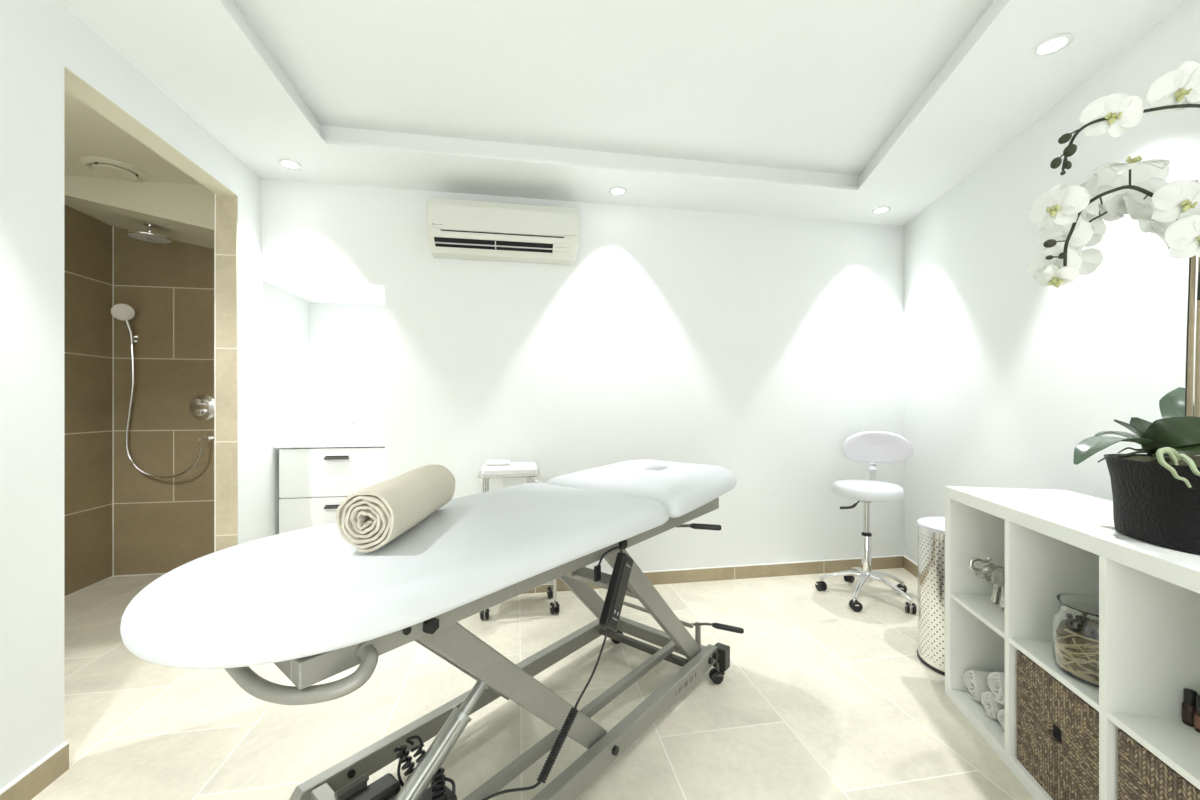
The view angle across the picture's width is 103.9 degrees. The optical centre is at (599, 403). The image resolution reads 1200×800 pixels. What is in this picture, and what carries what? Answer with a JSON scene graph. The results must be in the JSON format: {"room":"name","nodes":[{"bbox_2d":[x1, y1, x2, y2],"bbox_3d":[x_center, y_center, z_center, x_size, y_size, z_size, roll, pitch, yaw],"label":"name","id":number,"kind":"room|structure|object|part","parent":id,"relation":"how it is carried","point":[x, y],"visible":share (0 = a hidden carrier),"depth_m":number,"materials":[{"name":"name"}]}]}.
{"room":"massage room","nodes":[
{"label":"massage room","id":0,"kind":"room"},
{"bbox_2d":[64,205,112,595],"bbox_3d":[-2.921,-0.050,1.768,0.060,2.300,2.487,0,0,-10],"label":"wall","id":1,"kind":"structure","parent":0,"point":[88,241],"depth_m":2.83,"materials":[{"name":"brown tile"}]},
{"bbox_2d":[0,0,260,789],"bbox_3d":[-1.498,-0.050,0.486,0.095,2.300,4.072,0,0,-10],"label":"wall","id":2,"kind":"structure","parent":0,"point":[38,38],"depth_m":1.34,"materials":[{"name":"paint"}]},
{"bbox_2d":[0,742,68,799],"bbox_3d":[-1.351,1.059,-0.047,0.012,0.082,2.971,0,0,-10],"label":"baseboard","id":3,"kind":"structure","parent":2,"relation":"attached to","point":[29,784],"depth_m":1.33,"materials":[{"name":"beige tile"}]},
{"bbox_2d":[64,226,165,596],"bbox_3d":[-2.368,-0.018,1.895,1.074,2.237,2.427,0,0,-10],"label":"trim","id":4,"kind":"structure","parent":2,"relation":"attached to","point":[113,226],"depth_m":3.00,"materials":[{"name":"white tile"}]},
{"bbox_2d":[64,66,236,194],"bbox_3d":[-1.735,-1.016,1.841,0.095,0.004,0.881,0,0,-10],"label":"trim","id":5,"kind":"structure","parent":2,"relation":"attached to","point":[76,86],"depth_m":1.74,"materials":[{"name":"paint"}]},
{"bbox_2d":[214,193,237,551],"bbox_3d":[-1.814,0.041,2.279,0.098,2.118,0.008,0,0,-10],"label":"trim","id":6,"kind":"structure","parent":2,"relation":"attached to","point":[226,205],"depth_m":2.27,"materials":[{"name":"beige tile"}]},
{"bbox_2d":[215,194,237,551],"bbox_3d":[-1.812,0.041,2.280,0.096,2.118,0.014,0,0,-10],"label":"trim","id":7,"kind":"structure","parent":2,"relation":"attached to","point":[215,194],"depth_m":2.27,"materials":[{"name":"white tile"}]},
{"bbox_2d":[64,89,201,184],"bbox_3d":[-2.383,-1.230,1.892,1.163,0.060,2.547,0,0,-10],"label":"ceiling","id":8,"kind":"structure","parent":0,"point":[87,132],"depth_m":2.20,"materials":[{"name":"paint"}]},
{"bbox_2d":[78,156,148,181],"bbox_3d":[-2.478,-1.189,2.400,0.250,0.022,0.250,0,0,-10],"label":"ceiling vent","id":9,"kind":"object","parent":8,"relation":"in","point":[112,171],"visible":1,"depth_m":2.37,"materials":[{"name":"paint"}]},
{"bbox_2d":[64,175,213,248],"bbox_3d":[-2.527,-1.061,2.806,1.074,0.278,0.577,0,0,-10],"label":"wall","id":10,"kind":"structure","parent":0,"point":[179,211],"depth_m":2.56,"materials":[{"name":"paint"}]},
{"bbox_2d":[126,222,172,243],"bbox_3d":[-2.623,-1.008,2.740,0.196,0.094,0.196,0,0,-10],"label":"shower head","id":11,"kind":"object","parent":10,"relation":"hanging from","point":[148,235],"visible":1,"depth_m":2.72},
{"bbox_3d":[-2.623,-1.023,2.740,0.056,0.064,0.056,0,0,-10],"label":"ceiling arm","id":12,"kind":"part","parent":11,"relation":"part of","materials":[{"name":"silver metal"}]},
{"bbox_2d":[114,227,213,575],"bbox_3d":[-2.597,-0.050,3.117,1.164,2.300,0.060,0,0,-10],"label":"wall","id":13,"kind":"structure","parent":0,"point":[161,525],"depth_m":3.04,"materials":[{"name":"brown tile"}]},
{"bbox_2d":[64,204,212,248],"bbox_3d":[-2.527,-1.028,2.806,1.074,0.219,0.577,0,0,-10],"label":"trim","id":14,"kind":"structure","parent":13,"relation":"attached to","point":[64,204],"depth_m":2.97,"materials":[{"name":"silver metal"}]},
{"bbox_2d":[111,304,213,478],"bbox_3d":[-2.777,-0.073,3.014,0.502,1.099,0.172,0,0,-10],"label":"shower","id":15,"kind":"object","parent":13,"relation":"attached to","point":[124,312],"visible":0.99,"depth_m":2.98,"materials":[{"name":"silver metal"}]},
{"bbox_3d":[-2.979,-0.478,2.961,0.031,0.209,0.075,0,0,6],"label":"handle","id":16,"kind":"part","parent":15,"relation":"part of","materials":[{"name":"silver metal"}]},
{"bbox_2d":[198,434,213,441],"bbox_3d":[-2.554,0.223,3.040,0.054,0.054,0.106,0,0,-10],"label":"wall outlet","id":17,"kind":"object","parent":15,"relation":"attached to","point":[209,437],"depth_m":3.08,"materials":[{"name":"silver metal"}]},
{"bbox_2d":[189,394,213,419],"bbox_3d":[-2.595,0.022,3.060,0.170,0.170,0.052,0,0,-10],"label":"shower valve","id":18,"kind":"object","parent":13,"relation":"attached to","point":[201,407],"visible":0.9,"depth_m":3.07,"materials":[{"name":"silver metal"}]},
{"bbox_3d":[-2.606,0.055,3.054,0.071,0.048,0.042,0,0,-10],"label":"knob","id":19,"kind":"part","parent":18,"relation":"part of","materials":[{"name":"silver metal"}]},
{"bbox_3d":[-2.606,-0.013,3.054,0.071,0.044,0.042,0,0,-10],"label":"knob","id":20,"kind":"part","parent":18,"relation":"part of","materials":[{"name":"silver metal"}]},
{"bbox_2d":[31,568,1034,799],"bbox_3d":[-0.165,1.150,1.088,5.450,0.100,5.000,0,0,-10],"label":"floor","id":21,"kind":"structure","parent":0,"point":[818,697],"depth_m":1.68,"materials":[{"name":"beige tile"}]},
{"bbox_2d":[279,447,384,533],"bbox_3d":[-1.545,0.676,2.888,0.586,0.847,0.458,0,0,-10],"label":"vanity cabinet","id":22,"kind":"object","parent":21,"relation":"on","point":[313,482],"visible":0.4,"depth_m":2.67,"materials":[{"name":"white paint"}]},
{"bbox_3d":[-1.510,0.666,2.690,0.586,0.268,0.019,0,0,-10],"label":"drawer","id":23,"kind":"part","parent":22,"relation":"part of","materials":[{"name":"white paint"}]},
{"bbox_2d":[275,438,384,447],"bbox_3d":[-1.554,0.237,2.897,0.611,0.019,0.454,0,0,-10],"label":"countertop","id":24,"kind":"structure","parent":22,"relation":"on","point":[363,442],"depth_m":2.71,"materials":[{"name":"white paint"}]},
{"bbox_2d":[345,412,358,440],"bbox_3d":[-1.517,0.140,2.874,0.052,0.176,0.180,0,0,-10],"label":"tap","id":25,"kind":"object","parent":24,"relation":"on","point":[353,424],"visible":1,"depth_m":2.90,"materials":[{"name":"silver metal"}]},
{"bbox_3d":[-1.512,0.135,2.850,0.020,0.035,0.131,0,0,-10],"label":"spout","id":26,"kind":"part","parent":25,"relation":"part of","materials":[{"name":"silver metal"}]},
{"bbox_3d":[-1.499,0.588,2.673,0.126,0.012,0.018,0,0,-10],"label":"handle","id":27,"kind":"part","parent":22,"relation":"part of","materials":[{"name":"grey paint"}]},
{"bbox_3d":[-1.510,0.390,2.690,0.586,0.274,0.019,0,0,-10],"label":"drawer","id":28,"kind":"part","parent":22,"relation":"part of","materials":[{"name":"white paint"}]},
{"bbox_3d":[-1.499,0.309,2.673,0.126,0.012,0.018,0,0,-10],"label":"handle","id":29,"kind":"part","parent":22,"relation":"part of","materials":[{"name":"grey paint"}]},
{"bbox_2d":[120,459,743,799],"bbox_3d":[-0.163,0.683,1.470,0.701,0.833,1.870,0,0,39],"label":"massage table","id":30,"kind":"object","parent":21,"relation":"on","point":[307,603],"visible":0.98,"depth_m":1.11,"materials":[{"name":"white leather"}]},
{"bbox_3d":[-0.652,0.447,0.925,0.627,0.069,0.160,0,0,39],"label":"foot handle","id":31,"kind":"part","parent":30,"relation":"part of","materials":[{"name":"silver metal"}]},
{"bbox_2d":[120,483,668,668],"bbox_3d":[-0.391,0.352,1.242,0.636,0.091,1.229,0,0,39],"label":"cushion","id":32,"kind":"object","parent":30,"relation":"on","point":[307,596],"depth_m":0.90,"materials":[{"name":"white leather"}]},
{"bbox_2d":[336,465,455,552],"bbox_3d":[-0.488,0.245,1.183,0.128,0.139,0.426,0,1,0],"label":"rolled towel","id":33,"kind":"object","parent":30,"relation":"on","point":[369,518],"visible":1,"depth_m":1.00,"materials":[{"name":"beige fabric"}]},
{"bbox_3d":[-0.510,1.002,1.113,0.187,0.107,0.280,0,0,39],"label":"motor","id":34,"kind":"part","parent":30,"relation":"part of","materials":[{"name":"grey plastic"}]},
{"bbox_3d":[-0.351,1.010,1.701,0.039,0.060,1.352,0,0,39],"label":"rail","id":35,"kind":"part","parent":30,"relation":"part of","materials":[{"name":"silver metal"}]},
{"bbox_3d":[-0.507,0.709,1.427,0.028,0.650,0.656,0,0,39],"label":"leg","id":36,"kind":"part","parent":30,"relation":"part of","materials":[{"name":"silver metal"}]},
{"bbox_3d":[-0.349,0.800,1.257,0.031,0.125,0.144,0,0,39],"label":"actuator rod","id":37,"kind":"part","parent":30,"relation":"part of","materials":[{"name":"metal"}]},
{"bbox_3d":[-0.007,0.411,1.319,0.035,0.069,1.495,0,0,39],"label":"frame rail","id":38,"kind":"part","parent":30,"relation":"part of","materials":[{"name":"silver metal"}]},
{"bbox_3d":[-0.195,0.709,1.173,0.028,0.650,0.656,0,0,39],"label":"leg","id":39,"kind":"part","parent":30,"relation":"part of","materials":[{"name":"silver metal"}]},
{"bbox_3d":[-0.118,0.704,1.904,0.028,0.659,0.654,0,0,39],"label":"leg","id":40,"kind":"part","parent":30,"relation":"part of","materials":[{"name":"silver metal"}]},
{"bbox_3d":[0.033,1.010,1.388,0.039,0.060,1.352,0,0,39],"label":"rail","id":41,"kind":"part","parent":30,"relation":"part of","materials":[{"name":"silver metal"}]},
{"bbox_2d":[546,459,736,517],"bbox_3d":[0.202,0.321,1.970,0.636,0.108,0.634,0,0,39],"label":"cushion","id":42,"kind":"object","parent":30,"relation":"on","point":[683,488],"depth_m":1.81,"materials":[{"name":"white leather"}]},
{"bbox_3d":[0.194,0.704,1.649,0.028,0.659,0.654,0,0,39],"label":"leg","id":43,"kind":"part","parent":30,"relation":"part of","materials":[{"name":"silver metal"}]},
{"bbox_3d":[0.201,0.944,1.985,0.428,0.162,0.022,0,0,39],"label":"lift lever","id":44,"kind":"part","parent":30,"relation":"part of","materials":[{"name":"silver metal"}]},
{"bbox_3d":[0.267,0.433,1.673,0.122,0.014,0.011,0,0,4],"label":"release rod","id":45,"kind":"part","parent":30,"relation":"part of","materials":[{"name":"grey paint"}]},
{"bbox_3d":[0.357,0.877,1.881,0.177,0.016,0.048,0,0,16],"label":"pedal rod","id":46,"kind":"part","parent":30,"relation":"part of","materials":[{"name":"grey paint"}]},
{"bbox_2d":[477,462,559,619],"bbox_3d":[-0.431,0.714,2.514,0.420,0.772,0.326,0,0,-10],"label":"trolley","id":47,"kind":"object","parent":21,"relation":"on","point":[524,469],"visible":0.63,"depth_m":2.40,"materials":[{"name":"white paint"}]},
{"bbox_3d":[-0.589,0.692,2.399,0.019,0.667,0.019,0,0,-10],"label":"post","id":48,"kind":"part","parent":47,"relation":"part of","materials":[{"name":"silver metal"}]},
{"bbox_3d":[-0.625,0.692,2.606,0.019,0.667,0.019,0,0,-10],"label":"post","id":49,"kind":"part","parent":47,"relation":"part of","materials":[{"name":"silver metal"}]},
{"bbox_2d":[485,460,510,465],"bbox_3d":[-0.552,0.319,2.553,0.130,0.018,0.120,0,0,-10],"label":"folded cloth","id":50,"kind":"object","parent":47,"relation":"on","point":[489,462],"visible":1,"depth_m":2.50,"materials":[{"name":"white fabric"}]},
{"bbox_2d":[477,462,540,477],"bbox_3d":[-0.481,0.348,2.505,0.317,0.040,0.324,0,0,-10],"label":"seat","id":51,"kind":"object","parent":47,"relation":"on","point":[524,469],"depth_m":2.37,"materials":[{"name":"white fabric"}]},
{"bbox_3d":[-0.339,0.691,2.656,0.156,0.667,0.019,0,0,-10],"label":"post","id":52,"kind":"part","parent":47,"relation":"part of","materials":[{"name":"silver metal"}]},
{"bbox_3d":[-0.303,0.691,2.449,0.156,0.667,0.019,0,0,-10],"label":"post","id":53,"kind":"part","parent":47,"relation":"part of","materials":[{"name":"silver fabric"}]},
{"bbox_2d":[815,431,917,613],"bbox_3d":[1.496,0.631,2.670,0.500,0.938,0.525,0,0,30],"label":"stool","id":54,"kind":"object","parent":21,"relation":"on","point":[871,447],"visible":1,"depth_m":2.69,"materials":[{"name":"silver metal"}]},
{"bbox_3d":[1.397,0.999,2.732,0.227,0.086,0.040,0,0,25],"label":"leg","id":55,"kind":"part","parent":54,"relation":"part of","materials":[{"name":"silver metal"}]},
{"bbox_3d":[1.396,0.547,2.570,0.277,0.033,0.035,0,0,-36],"label":"height lever","id":56,"kind":"part","parent":54,"relation":"part of","materials":[{"name":"black plastic"}]},
{"bbox_3d":[1.534,0.999,2.808,0.040,0.086,0.227,0,0,7],"label":"leg","id":57,"kind":"part","parent":54,"relation":"part of","materials":[{"name":"silver metal"}]},
{"bbox_3d":[1.427,0.999,2.578,0.040,0.086,0.227,0,0,43],"label":"leg","id":58,"kind":"part","parent":54,"relation":"part of","materials":[{"name":"silver metal"}]},
{"bbox_3d":[1.518,0.488,2.676,0.360,0.077,0.360,0,0,-10],"label":"seat","id":59,"kind":"part","parent":54,"relation":"part of","materials":[{"name":"white leather"}]},
{"bbox_3d":[1.655,0.258,2.815,0.370,0.192,0.097,0,0,18],"label":"backrest","id":60,"kind":"part","parent":54,"relation":"part of","materials":[{"name":"white plastic"}]},
{"bbox_3d":[1.648,0.999,2.699,0.227,0.086,0.040,0,0,-10],"label":"leg","id":61,"kind":"part","parent":54,"relation":"part of","materials":[{"name":"silver metal"}]},
{"bbox_3d":[1.582,0.999,2.559,0.040,0.086,0.227,0,0,-29],"label":"leg","id":62,"kind":"part","parent":54,"relation":"part of","materials":[{"name":"silver metal"}]},
{"bbox_2d":[917,517,944,675],"bbox_3d":[1.520,0.800,1.981,0.306,0.600,0.306,0,0,-10],"label":"bin","id":63,"kind":"object","parent":21,"relation":"on","point":[931,530],"visible":0.42,"depth_m":1.95,"materials":[{"name":"silver metal"}]},
{"bbox_3d":[1.520,0.514,1.981,0.304,0.028,0.304,0,0,-10],"label":"lid","id":64,"kind":"part","parent":63,"relation":"part of","materials":[{"name":"white plastic"}]},
{"bbox_2d":[945,486,1199,799],"bbox_3d":[1.350,0.706,1.043,0.385,0.788,1.444,0,0,12],"label":"cube shelf","id":65,"kind":"object","parent":21,"relation":"on","point":[1049,543],"visible":0.72,"depth_m":1.32,"materials":[{"name":"white laminate"}]},
{"bbox_3d":[1.497,0.727,1.730,0.385,0.746,0.038,0,0,12],"label":"panel","id":66,"kind":"part","parent":65,"relation":"part of","materials":[{"name":"white laminate"}]},
{"bbox_2d":[964,670,991,700],"bbox_3d":[1.453,1.009,1.657,0.259,0.101,0.095,0,0,13],"label":"hand towel","id":67,"kind":"object","parent":65,"relation":"on","point":[976,682],"visible":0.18,"depth_m":1.67,"materials":[{"name":"white fabric"}]},
{"bbox_2d":[968,557,1004,608],"bbox_3d":[1.375,0.614,1.623,0.190,0.170,0.068,0,0,6],"label":"elephant figurine","id":68,"kind":"object","parent":65,"relation":"on","point":[993,573],"visible":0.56,"depth_m":1.62,"materials":[{"name":"silver metal"}]},
{"bbox_2d":[981,691,1004,719],"bbox_3d":[1.432,1.017,1.559,0.259,0.085,0.080,0,0,13],"label":"hand towel","id":69,"kind":"object","parent":65,"relation":"on","point":[992,707],"visible":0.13,"depth_m":1.57,"materials":[{"name":"white fabric"}]},
{"bbox_2d":[998,709,1004,734],"bbox_3d":[1.413,1.016,1.467,0.259,0.086,0.081,0,0,12],"label":"hand towel","id":70,"kind":"object","parent":65,"relation":"on","point":[1001,714],"visible":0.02,"depth_m":1.51,"materials":[{"name":"white fabric"}]},
{"bbox_2d":[988,672,1004,704],"bbox_3d":[1.423,0.933,1.514,0.259,0.098,0.092,0,0,14],"label":"hand towel","id":71,"kind":"object","parent":70,"relation":"on","point":[996,680],"visible":0.13,"depth_m":1.54,"materials":[{"name":"white fabric"}]},
{"bbox_2d":[1017,650,1098,799],"bbox_3d":[1.384,0.897,1.216,0.352,0.325,0.308,0,0,12],"label":"seagrass basket","id":72,"kind":"object","parent":65,"relation":"on","point":[1058,731],"visible":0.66,"depth_m":1.25,"materials":[{"name":"brown wicker"}]},
{"bbox_2d":[1053,593,1098,687],"bbox_3d":[1.291,0.612,1.211,0.180,0.183,0.180,0,0,-10],"label":"glass jar","id":73,"kind":"object","parent":65,"relation":"on","point":[1076,621],"visible":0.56,"depth_m":1.20,"materials":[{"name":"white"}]},
{"bbox_2d":[1027,60,1199,554],"bbox_3d":[1.296,-0.185,1.051,0.793,0.992,0.390,0,0,-14],"label":"potted orchid","id":74,"kind":"object","parent":65,"relation":"on","point":[1156,493],"visible":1,"depth_m":1.01,"materials":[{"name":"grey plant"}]},
{"bbox_3d":[1.003,-0.311,1.040,0.042,0.077,0.089,0,0,-36],"label":"flower","id":75,"kind":"part","parent":74,"relation":"part of","materials":[{"name":"white plant"}]},
{"bbox_3d":[0.970,-0.275,1.000,0.052,0.046,0.068,0,0,-26],"label":"flower","id":76,"kind":"part","parent":74,"relation":"part of","materials":[{"name":"white plant"}]},
{"bbox_3d":[0.974,-0.421,1.000,0.024,0.090,0.101,0,0,-22],"label":"flower","id":77,"kind":"part","parent":74,"relation":"part of","materials":[{"name":"white plant"}]},
{"bbox_3d":[1.068,-0.390,1.080,0.036,0.082,0.093,0,0,-44],"label":"flower","id":78,"kind":"part","parent":74,"relation":"part of","materials":[{"name":"white plant"}]},
{"bbox_3d":[1.095,-0.463,1.076,0.090,0.084,0.070,0,0,12],"label":"flower","id":79,"kind":"part","parent":74,"relation":"part of","materials":[{"name":"white plant"}]},
{"bbox_3d":[1.113,-0.332,1.100,0.089,0.079,0.034,0,0,42],"label":"flower","id":80,"kind":"part","parent":74,"relation":"part of","materials":[{"name":"white plant"}]},
{"bbox_3d":[1.140,-0.403,1.120,0.092,0.083,0.029,0,0,38],"label":"flower","id":81,"kind":"part","parent":74,"relation":"part of","materials":[{"name":"white plant"}]},
{"bbox_3d":[1.285,-0.381,1.127,0.401,0.196,0.018,0,0,-10],"label":"stem","id":82,"kind":"part","parent":74,"relation":"part of","materials":[{"name":"brown plant"}]},
{"bbox_3d":[1.122,-0.476,1.059,0.099,0.097,0.044,0,0,-10],"label":"flower","id":83,"kind":"part","parent":74,"relation":"part of","materials":[{"name":"white plant"}]},
{"bbox_3d":[1.203,-0.477,1.117,0.108,0.095,0.038,0,0,12],"label":"flower","id":84,"kind":"part","parent":74,"relation":"part of","materials":[{"name":"white plant"}]},
{"bbox_3d":[1.034,-0.584,0.951,0.097,0.087,0.030,0,0,24],"label":"flower","id":85,"kind":"part","parent":74,"relation":"part of","materials":[{"name":"white plant"}]},
{"bbox_3d":[1.224,-0.490,1.089,0.102,0.100,0.045,0,0,12],"label":"flower","id":86,"kind":"part","parent":74,"relation":"part of","materials":[{"name":"white plant"}]},
{"bbox_3d":[1.187,-0.488,0.986,0.504,0.258,0.088,0,0,-18],"label":"stem","id":87,"kind":"part","parent":74,"relation":"part of","materials":[{"name":"brown plant"}]},
{"bbox_3d":[1.109,-0.495,0.986,0.113,0.055,0.096,0,0,12],"label":"flower","id":88,"kind":"part","parent":74,"relation":"part of","materials":[{"name":"white plant"}]},
{"bbox_3d":[1.203,-0.359,1.056,0.385,0.232,0.180,0,0,12],"label":"stem","id":89,"kind":"part","parent":74,"relation":"part of","materials":[{"name":"brown plant"}]},
{"bbox_3d":[1.263,-0.463,1.079,0.113,0.099,0.043,0,0,3],"label":"flower","id":90,"kind":"part","parent":74,"relation":"part of","materials":[{"name":"white plant"}]},
{"bbox_3d":[1.290,-0.529,1.119,0.109,0.104,0.029,0,0,12],"label":"flower","id":91,"kind":"part","parent":74,"relation":"part of","materials":[{"name":"white plant"}]},
{"bbox_3d":[1.339,-0.444,1.119,0.101,0.089,0.035,0,0,12],"label":"flower","id":92,"kind":"part","parent":74,"relation":"part of","materials":[{"name":"white plant"}]},
{"bbox_3d":[1.362,0.220,1.040,0.310,0.184,0.320,0,0,12],"label":"pot","id":93,"kind":"part","parent":74,"relation":"part of","materials":[{"name":"black ceramic"}]},
{"bbox_3d":[1.285,-0.388,1.057,0.096,0.089,0.043,0,0,-1],"label":"flower","id":94,"kind":"part","parent":74,"relation":"part of","materials":[{"name":"white plant"}]},
{"bbox_3d":[1.168,-0.639,0.951,0.104,0.083,0.060,0,0,12],"label":"flower","id":95,"kind":"part","parent":74,"relation":"part of","materials":[{"name":"white plant"}]},
{"bbox_3d":[1.232,-0.420,0.991,0.112,0.103,0.026,0,0,12],"label":"flower","id":96,"kind":"part","parent":74,"relation":"part of","materials":[{"name":"white plant"}]},
{"bbox_3d":[1.242,-0.347,0.971,0.113,0.101,0.032,0,0,20],"label":"flower","id":97,"kind":"part","parent":74,"relation":"part of","materials":[{"name":"white plant"}]},
{"bbox_3d":[1.402,-0.143,1.120,0.018,0.515,0.006,0,0,-3],"label":"stem","id":98,"kind":"part","parent":74,"relation":"part of","materials":[{"name":"brown plant"}]},
{"bbox_2d":[1118,729,1199,799],"bbox_3d":[1.311,0.897,0.875,0.352,0.325,0.308,0,0,12],"label":"seagrass basket","id":99,"kind":"object","parent":65,"relation":"on","point":[1142,775],"visible":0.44,"depth_m":1.00,"materials":[{"name":"brown wicker"}]},
{"bbox_2d":[1182,688,1197,726],"bbox_3d":[1.297,0.666,1.032,0.025,0.075,0.025,0,0,-10],"label":"oil bottle","id":100,"kind":"object","parent":65,"relation":"on","point":[1189,695],"visible":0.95,"depth_m":1.03,"materials":[{"name":"brown glass"}]},
{"bbox_3d":[1.297,0.680,1.032,0.024,0.046,0.024,0,0,-10],"label":"glass","id":101,"kind":"part","parent":100,"relation":"part of","materials":[{"name":"brown glass"}]},
{"bbox_2d":[1194,695,1199,732],"bbox_3d":[1.292,0.666,1.007,0.025,0.075,0.025,0,0,-10],"label":"oil bottle","id":102,"kind":"object","parent":65,"relation":"on","point":[1197,710],"visible":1,"depth_m":1.01,"materials":[{"name":"brown glass"}]},
{"bbox_3d":[1.292,0.680,1.007,0.024,0.046,0.024,0,0,-10],"label":"glass","id":103,"kind":"part","parent":102,"relation":"part of","materials":[{"name":"brown glass"}]},
{"bbox_2d":[261,178,903,573],"bbox_3d":[0.167,-0.050,2.904,4.207,2.300,0.120,0,0,-10],"label":"wall","id":104,"kind":"structure","parent":0,"point":[753,347],"depth_m":2.87,"materials":[{"name":"paint"}]},
{"bbox_2d":[261,280,384,537],"bbox_3d":[-1.569,0.170,2.864,0.774,1.860,0.638,0,0,-10],"label":"wall niche","id":105,"kind":"object","parent":104,"relation":"in","point":[323,351],"visible":0.29,"depth_m":3.05,"materials":[{"name":"paint"}]},
{"bbox_2d":[427,198,577,264],"bbox_3d":[-0.528,-0.959,2.614,0.795,0.274,0.213,0,0,-10],"label":"air conditioner","id":106,"kind":"object","parent":104,"relation":"attached to","point":[456,229],"visible":1,"depth_m":2.54,"materials":[{"name":"beige plastic"}]},
{"bbox_2d":[434,237,552,247],"bbox_3d":[-0.569,-0.878,2.542,0.626,0.034,0.037,0,0,-10],"label":"air vent","id":107,"kind":"object","parent":106,"relation":"attached to","point":[442,242],"depth_m":2.54,"materials":[{"name":"plastic"}]},
{"bbox_2d":[435,243,552,252],"bbox_3d":[-0.574,-0.860,2.571,0.626,0.029,0.029,0,0,-10],"label":"air vent","id":108,"kind":"object","parent":106,"relation":"attached to","point":[439,247],"depth_m":2.56,"materials":[{"name":"plastic"}]},
{"bbox_3d":[-0.510,-0.980,2.514,0.786,0.132,0.009,0,0,-10],"label":"panel","id":109,"kind":"part","parent":106,"relation":"part of","materials":[{"name":"beige plastic"}]},
{"bbox_3d":[-0.208,-0.864,2.618,0.090,0.024,0.028,0,0,-10],"label":"display panel","id":110,"kind":"part","parent":106,"relation":"part of","materials":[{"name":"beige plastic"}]},
{"bbox_2d":[522,555,904,593],"bbox_3d":[0.429,1.059,2.882,3.289,0.082,0.012,0,0,-10],"label":"baseboard","id":111,"kind":"structure","parent":104,"relation":"attached to","point":[657,577],"depth_m":2.97,"materials":[{"name":"beige tile"}]},
{"bbox_2d":[59,0,1185,225],"bbox_3d":[0.475,-1.270,0.830,3.912,0.140,4.072,0,0,-10],"label":"ceiling","id":112,"kind":"structure","parent":0,"point":[830,110],"depth_m":1.87,"materials":[{"name":"paint"}]},
{"bbox_2d":[277,159,301,169],"bbox_3d":[-1.550,-1.197,2.350,0.104,0.006,0.104,0,0,-10],"label":"recessed light","id":113,"kind":"object","parent":112,"relation":"in","point":[290,164],"visible":1,"depth_m":2.35,"materials":[{"name":"white glass"}]},
{"bbox_2d":[609,187,626,195],"bbox_3d":[0.101,-1.197,2.648,0.104,0.006,0.104,0,0,-10],"label":"recessed light","id":114,"kind":"object","parent":112,"relation":"in","point":[616,190],"visible":1,"depth_m":2.65,"materials":[{"name":"white glass"}]},
{"bbox_2d":[871,207,890,213],"bbox_3d":[1.738,-1.197,2.907,0.104,0.006,0.104,0,0,-10],"label":"recessed light","id":115,"kind":"object","parent":112,"relation":"in","point":[879,210],"visible":1,"depth_m":2.91,"materials":[{"name":"white paint"}]},
{"bbox_2d":[1031,33,1073,56],"bbox_3d":[1.511,-1.197,1.571,0.104,0.006,0.104,0,0,-10],"label":"recessed light","id":116,"kind":"object","parent":112,"relation":"in","point":[1049,46],"visible":1,"depth_m":1.57,"materials":[{"name":"white paint"}]},
{"bbox_2d":[904,0,1199,563],"bbox_3d":[1.729,-0.050,1.049,0.094,2.300,4.362,0,0,10],"label":"wall","id":117,"kind":"structure","parent":0,"point":[1006,373],"depth_m":1.97,"materials":[{"name":"paint"}]},
{"bbox_2d":[903,555,917,577],"bbox_3d":[1.673,1.059,1.035,0.012,0.082,4.314,0,0,10],"label":"baseboard","id":118,"kind":"structure","parent":117,"relation":"attached to","point":[909,565],"depth_m":3.06,"materials":[{"name":"beige tile"}]}
]}

